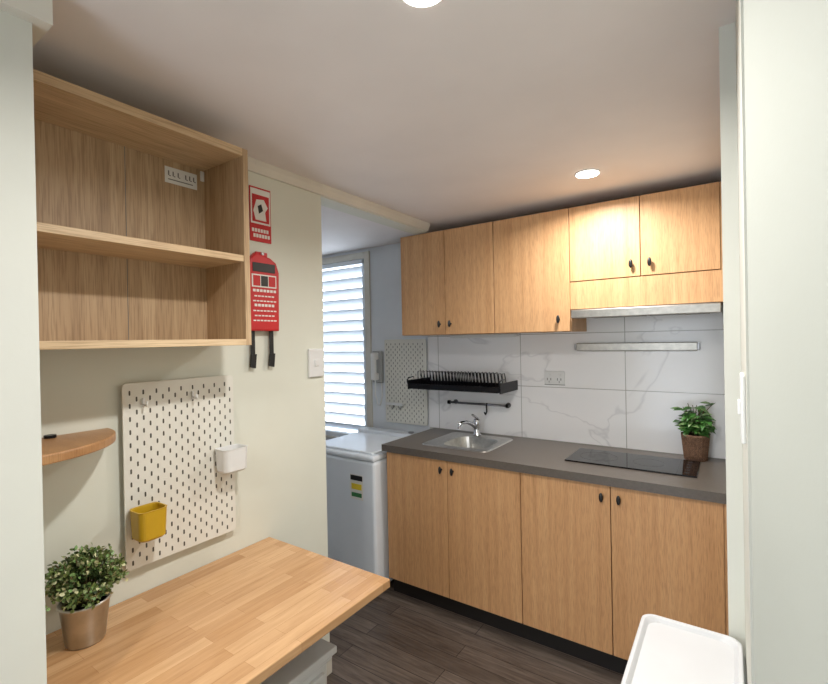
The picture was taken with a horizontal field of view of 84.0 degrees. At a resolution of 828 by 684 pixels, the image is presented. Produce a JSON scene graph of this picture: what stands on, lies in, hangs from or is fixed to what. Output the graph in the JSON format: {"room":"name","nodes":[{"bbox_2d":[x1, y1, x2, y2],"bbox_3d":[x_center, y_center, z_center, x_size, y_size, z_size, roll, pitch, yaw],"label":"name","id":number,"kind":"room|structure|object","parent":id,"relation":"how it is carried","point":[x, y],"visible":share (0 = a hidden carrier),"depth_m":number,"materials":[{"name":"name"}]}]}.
{"room":"kitchen","nodes":[
{"label":"kitchen","id":0,"kind":"room"},
{"bbox_2d":[0,9,46,683],"bbox_3d":[-1.509,0.428,0.335,0.622,2.235,1.830,-1,0,35],"label":"wall","id":1,"kind":"structure","parent":0,"point":[22,576],"depth_m":0.89,"materials":[{"name":"white paint"}]},
{"bbox_2d":[0,0,52,45],"bbox_3d":[-1.396,-0.653,0.315,0.436,0.077,1.756,-1,0,35],"label":"trim","id":2,"kind":"structure","parent":1,"relation":"attached to","point":[39,13],"depth_m":0.90,"materials":[{"name":"paint"}]},
{"bbox_2d":[39,171,329,641],"bbox_3d":[-0.781,0.409,1.657,0.100,2.235,1.175,-1,0,35],"label":"wall","id":3,"kind":"structure","parent":0,"point":[281,492],"depth_m":1.76,"materials":[{"name":"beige paint"}]},
{"bbox_2d":[41,428,115,465],"bbox_3d":[-0.886,0.268,1.187,0.260,0.024,0.280,-1,0,35],"label":"corner shelf","id":4,"kind":"object","parent":3,"relation":"attached to","point":[63,447],"visible":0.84,"depth_m":1.16,"materials":[{"name":"brown wood"}]},
{"bbox_2d":[43,434,56,438],"bbox_3d":[-0.977,0.254,1.234,0.028,0.008,0.028,-1,0,35],"label":"cable grommet","id":5,"kind":"object","parent":4,"relation":"on","point":[49,436],"visible":1,"depth_m":1.23,"materials":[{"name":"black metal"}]},
{"bbox_2d":[33,69,251,349],"bbox_3d":[-0.813,-0.306,1.331,0.233,0.643,0.615,-1,0,35],"label":"wall shelf","id":6,"kind":"object","parent":3,"relation":"attached to","point":[128,256],"visible":0.7,"depth_m":1.39,"materials":[{"name":"brown wood"}]},
{"bbox_2d":[165,166,196,189],"bbox_3d":[-0.788,-0.555,1.558,0.002,0.053,0.110,-1,0,35],"label":"label","id":7,"kind":"object","parent":6,"relation":"attached to","point":[172,175],"visible":1,"depth_m":1.55,"materials":[{"name":"white paper"}]},
{"bbox_2d":[200,171,203,181],"bbox_3d":[-0.746,-0.582,1.618,0.006,0.035,0.014,-1,0,35],"label":"clip","id":8,"kind":"object","parent":6,"relation":"attached to","point":[201,172],"visible":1,"depth_m":1.61,"materials":[{"name":"white plastic"}]},
{"bbox_2d":[121,375,235,570],"bbox_3d":[-0.779,0.409,1.549,0.025,0.570,0.375,-1,0,35],"label":"pegboard","id":9,"kind":"object","parent":3,"relation":"attached to","point":[169,444],"visible":0.88,"depth_m":1.52,"materials":[{"name":"white plastic"}]},
{"bbox_2d":[142,398,147,406],"bbox_3d":[-0.833,0.188,1.425,0.032,0.028,0.008,-1,0,35],"label":"hook","id":10,"kind":"object","parent":9,"relation":"attached to","point":[143,399],"depth_m":1.43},
{"bbox_2d":[130,502,166,542],"bbox_3d":[-0.810,0.551,1.404,0.083,0.090,0.086,-1,0,35],"label":"cup","id":11,"kind":"object","parent":9,"relation":"attached to","point":[148,521],"depth_m":1.38,"materials":[{"name":"yellow plastic"}]},
{"bbox_2d":[191,391,197,398],"bbox_3d":[-0.742,0.181,1.557,0.032,0.028,0.008,-1,0,35],"label":"hook","id":12,"kind":"object","parent":9,"relation":"attached to","point":[192,392],"depth_m":1.56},
{"bbox_2d":[215,444,247,473],"bbox_3d":[-0.651,0.417,1.641,0.080,0.083,0.097,-1,0,35],"label":"bin","id":13,"kind":"object","parent":9,"relation":"attached to","point":[232,458],"depth_m":1.61,"materials":[{"name":"white plastic"}]},
{"bbox_2d":[46,537,389,683],"bbox_3d":[-0.569,0.824,1.325,0.611,0.080,0.848,-1,0,35],"label":"desk","id":14,"kind":"object","parent":3,"relation":"attached to","point":[239,617],"visible":0.94,"depth_m":1.29,"materials":[{"name":"brown wood"}]},
{"bbox_2d":[45,542,128,650],"bbox_3d":[-0.869,0.664,1.223,0.198,0.251,0.200,-1,0,-44],"label":"potted shrub","id":15,"kind":"object","parent":14,"relation":"on","point":[80,589],"visible":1,"depth_m":1.19,"materials":[{"name":"green plant"}]},
{"bbox_2d":[249,185,270,243],"bbox_3d":[-0.611,-0.506,1.831,0.007,0.215,0.100,-1,0,35],"label":"sign","id":16,"kind":"object","parent":3,"relation":"attached to","point":[259,199],"depth_m":1.83,"materials":[{"name":"red plastic"}]},
{"bbox_2d":[250,251,278,367],"bbox_3d":[-0.598,-0.126,1.816,0.036,0.456,0.146,-1,0,35],"label":"blanket","id":17,"kind":"object","parent":3,"relation":"attached to","point":[264,275],"visible":0.98,"depth_m":1.80,"materials":[{"name":"red plastic"}]},
{"bbox_2d":[308,348,323,376],"bbox_3d":[-0.439,0.093,2.060,0.016,0.126,0.085,-1,0,35],"label":"light switch","id":18,"kind":"object","parent":3,"relation":"attached to","point":[315,356],"visible":1,"depth_m":2.05,"materials":[{"name":"white plastic"}]},
{"bbox_2d":[327,659,331,675],"bbox_3d":[-0.467,1.474,1.988,0.014,0.090,0.305,-1,0,35],"label":"baseboard","id":19,"kind":"structure","parent":3,"relation":"attached to","point":[329,663],"depth_m":2.10,"materials":[{"name":"paint"}]},
{"bbox_2d":[248,156,429,230],"bbox_3d":[-0.482,-0.694,2.006,0.026,0.045,2.020,-1,0,35],"label":"trim","id":20,"kind":"structure","parent":3,"relation":"attached to","point":[256,166],"depth_m":2.12,"materials":[{"name":"paint"}]},
{"bbox_2d":[321,196,426,233],"bbox_3d":[-0.216,-0.699,2.506,0.100,0.050,0.895,-1,0,35],"label":"wall","id":21,"kind":"structure","parent":0,"point":[327,202],"depth_m":2.44,"materials":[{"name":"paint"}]},
{"bbox_2d":[33,0,735,255],"bbox_3d":[-0.714,-0.749,1.230,4.050,0.080,4.440,-1,0,35],"label":"ceiling","id":22,"kind":"structure","parent":0,"point":[445,114],"depth_m":1.30,"materials":[{"name":"paint"}]},
{"bbox_2d":[403,0,440,6],"bbox_3d":[0.018,-0.718,0.934,0.104,0.007,0.104,-1,0,35],"label":"recessed light","id":23,"kind":"object","parent":22,"relation":"in","point":[418,3],"depth_m":0.97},
{"bbox_2d":[575,169,599,177],"bbox_3d":[0.760,-0.737,2.014,0.104,0.007,0.104,-1,0,35],"label":"recessed light","id":24,"kind":"object","parent":22,"relation":"in","point":[586,173],"depth_m":2.00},
{"bbox_2d":[327,579,622,683],"bbox_3d":[-0.670,1.551,1.240,4.050,0.050,4.440,-1,0,35],"label":"floor","id":25,"kind":"structure","parent":0,"point":[396,637],"depth_m":2.23,"materials":[{"name":"brown wood"}]},
{"bbox_2d":[260,638,336,683],"bbox_3d":[-0.600,1.234,1.330,0.528,0.580,0.567,-1,0,35],"label":"drawer unit","id":26,"kind":"object","parent":25,"relation":"on","point":[310,666],"visible":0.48,"depth_m":1.35,"materials":[{"name":"white plastic"}]},
{"bbox_2d":[326,426,416,580],"bbox_3d":[-0.299,1.073,3.118,0.585,0.875,0.611,-1,0,35],"label":"chest freezer","id":27,"kind":"object","parent":25,"relation":"on","point":[356,463],"visible":0.57,"depth_m":2.81,"materials":[{"name":"white metal"}]},
{"bbox_2d":[387,452,728,674],"bbox_3d":[0.692,1.064,2.494,1.686,0.860,0.595,-1,0,35],"label":"base cabinet","id":28,"kind":"object","parent":25,"relation":"on","point":[573,568],"visible":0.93,"depth_m":2.18,"materials":[{"name":"brown wood"}]},
{"bbox_2d":[381,428,726,503],"bbox_3d":[0.677,0.615,2.500,1.706,0.040,0.591,-1,0,35],"label":"countertop","id":29,"kind":"structure","parent":28,"relation":"on","point":[540,457],"depth_m":2.26,"materials":[{"name":"grey stone"}]},
{"bbox_2d":[423,432,512,452],"bbox_3d":[0.327,0.665,2.763,0.430,0.141,0.405,-1,0,35],"label":"sink","id":30,"kind":"object","parent":29,"relation":"in","point":[454,440],"visible":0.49,"depth_m":2.82,"materials":[{"name":"metal"}]},
{"bbox_2d":[458,414,480,435],"bbox_3d":[0.347,0.520,2.856,0.052,0.148,0.208,-1,0,41],"label":"tap","id":31,"kind":"object","parent":29,"relation":"on","point":[475,424],"visible":1,"depth_m":2.89,"materials":[{"name":"silver metal"}]},
{"bbox_2d":[565,448,699,477],"bbox_3d":[1.067,0.584,2.256,0.565,0.006,0.290,-1,0,35],"label":"induction cooktop","id":32,"kind":"object","parent":29,"relation":"in","point":[672,466],"visible":1,"depth_m":2.23,"materials":[{"name":"glass"}]},
{"bbox_2d":[671,401,716,461],"bbox_3d":[1.379,0.438,2.268,0.195,0.288,0.148,-1,0,35],"label":"potted plant","id":33,"kind":"object","parent":29,"relation":"on","point":[695,436],"visible":1,"depth_m":2.23,"materials":[{"name":"green plant"}]},
{"bbox_2d":[621,614,743,683],"bbox_3d":[0.568,1.096,0.957,0.206,0.815,0.390,-1,0,35],"label":"tray table","id":34,"kind":"object","parent":25,"relation":"on","point":[664,650],"visible":1,"depth_m":1.02,"materials":[{"name":"plastic"}]},
{"bbox_2d":[322,243,725,458],"bbox_3d":[0.275,0.382,3.197,3.420,2.235,0.108,-1,0,35],"label":"wall","id":35,"kind":"structure","parent":0,"point":[618,399],"depth_m":2.66,"materials":[{"name":"white tile"}]},
{"bbox_2d":[322,251,372,438],"bbox_3d":[-0.668,0.050,3.819,0.870,1.490,0.088,-1,0,35],"label":"window","id":36,"kind":"structure","parent":35,"relation":"in","point":[364,257],"depth_m":3.73,"materials":[{"name":"paint"}]},
{"bbox_2d":[371,351,383,405],"bbox_3d":[-0.283,0.275,3.478,0.095,0.413,0.075,-1,0,35],"label":"handset","id":37,"kind":"object","parent":35,"relation":"attached to","point":[377,374],"visible":1,"depth_m":3.46,"materials":[{"name":"white plastic"}]},
{"bbox_2d":[384,339,427,425],"bbox_3d":[-0.057,0.287,3.353,0.370,0.615,0.025,-1,0,35],"label":"pegboard","id":38,"kind":"object","parent":35,"relation":"attached to","point":[404,358],"visible":0.91,"depth_m":3.34,"materials":[{"name":"white plastic"}]},
{"bbox_2d":[386,402,403,409],"bbox_3d":[-0.133,0.468,3.369,0.150,0.053,0.044,-1,0,35],"label":"hook rack","id":39,"kind":"object","parent":38,"relation":"attached to","point":[387,403],"visible":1,"depth_m":3.35,"materials":[{"name":"white plastic"}]},
{"bbox_2d":[407,370,517,393],"bbox_3d":[0.299,0.244,2.944,0.658,0.121,0.276,-1,0,35],"label":"dish drying rack","id":40,"kind":"object","parent":35,"relation":"attached to","point":[427,383],"visible":1,"depth_m":2.88,"materials":[{"name":"black metal"}]},
{"bbox_2d":[447,399,510,414],"bbox_3d":[0.411,0.427,2.987,0.438,0.081,0.086,-1,0,35],"label":"utensil rail","id":41,"kind":"object","parent":35,"relation":"attached to","point":[508,405],"visible":1,"depth_m":2.96,"materials":[{"name":"metal"}]},
{"bbox_2d":[544,371,564,384],"bbox_3d":[0.835,0.214,2.736,0.122,0.084,0.014,-1,0,35],"label":"power outlet","id":42,"kind":"object","parent":35,"relation":"attached to","point":[550,377],"visible":1,"depth_m":2.73,"materials":[{"name":"white plastic"}]},
{"bbox_2d":[400,182,722,335],"bbox_3d":[0.715,-0.372,2.605,1.736,0.634,0.346,-1,0,35],"label":"upper cabinet","id":43,"kind":"object","parent":35,"relation":"attached to","point":[528,273],"visible":0.99,"depth_m":2.39,"materials":[{"name":"brown wood"}]},
{"bbox_2d":[450,333,518,337],"bbox_3d":[0.448,-0.039,2.974,0.470,0.022,0.050,-1,0,35],"label":"under-cabinet light","id":44,"kind":"object","parent":43,"relation":"attached to","point":[508,334],"visible":0.98,"depth_m":2.95,"materials":[{"name":"white plastic"}]},
{"bbox_2d":[571,302,720,318],"bbox_3d":[1.157,-0.180,2.300,0.635,0.108,0.348,-1,0,35],"label":"range hood","id":45,"kind":"object","parent":43,"relation":"attached to","point":[710,307],"visible":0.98,"depth_m":2.15,"materials":[{"name":"metal"}]},
{"bbox_2d":[574,342,699,350],"bbox_3d":[1.185,0.025,2.486,0.615,0.045,0.024,-1,0,35],"label":"magnetic knife strip","id":46,"kind":"object","parent":35,"relation":"attached to","point":[635,346],"visible":1,"depth_m":2.46,"materials":[{"name":"metal"}]},
{"bbox_2d":[719,0,753,683],"bbox_3d":[1.074,0.374,1.458,0.132,2.235,1.869,-1,0,35],"label":"wall","id":47,"kind":"structure","parent":0,"point":[731,36],"depth_m":1.06,"materials":[{"name":"white paint"}]},
{"bbox_2d":[737,372,745,443],"bbox_3d":[0.562,0.111,0.789,0.011,0.115,0.075,-1,0,35],"label":"light switch","id":48,"kind":"object","parent":47,"relation":"attached to","point":[741,403],"visible":1,"depth_m":0.76,"materials":[{"name":"white plastic"}]},
{"bbox_2d":[743,0,827,683],"bbox_3d":[0.485,0.484,0.280,0.126,2.032,0.790,-1,0,4],"label":"door","id":49,"kind":"structure","parent":47,"relation":"in","point":[786,41],"depth_m":0.59,"materials":[{"name":"paint"}]}
]}

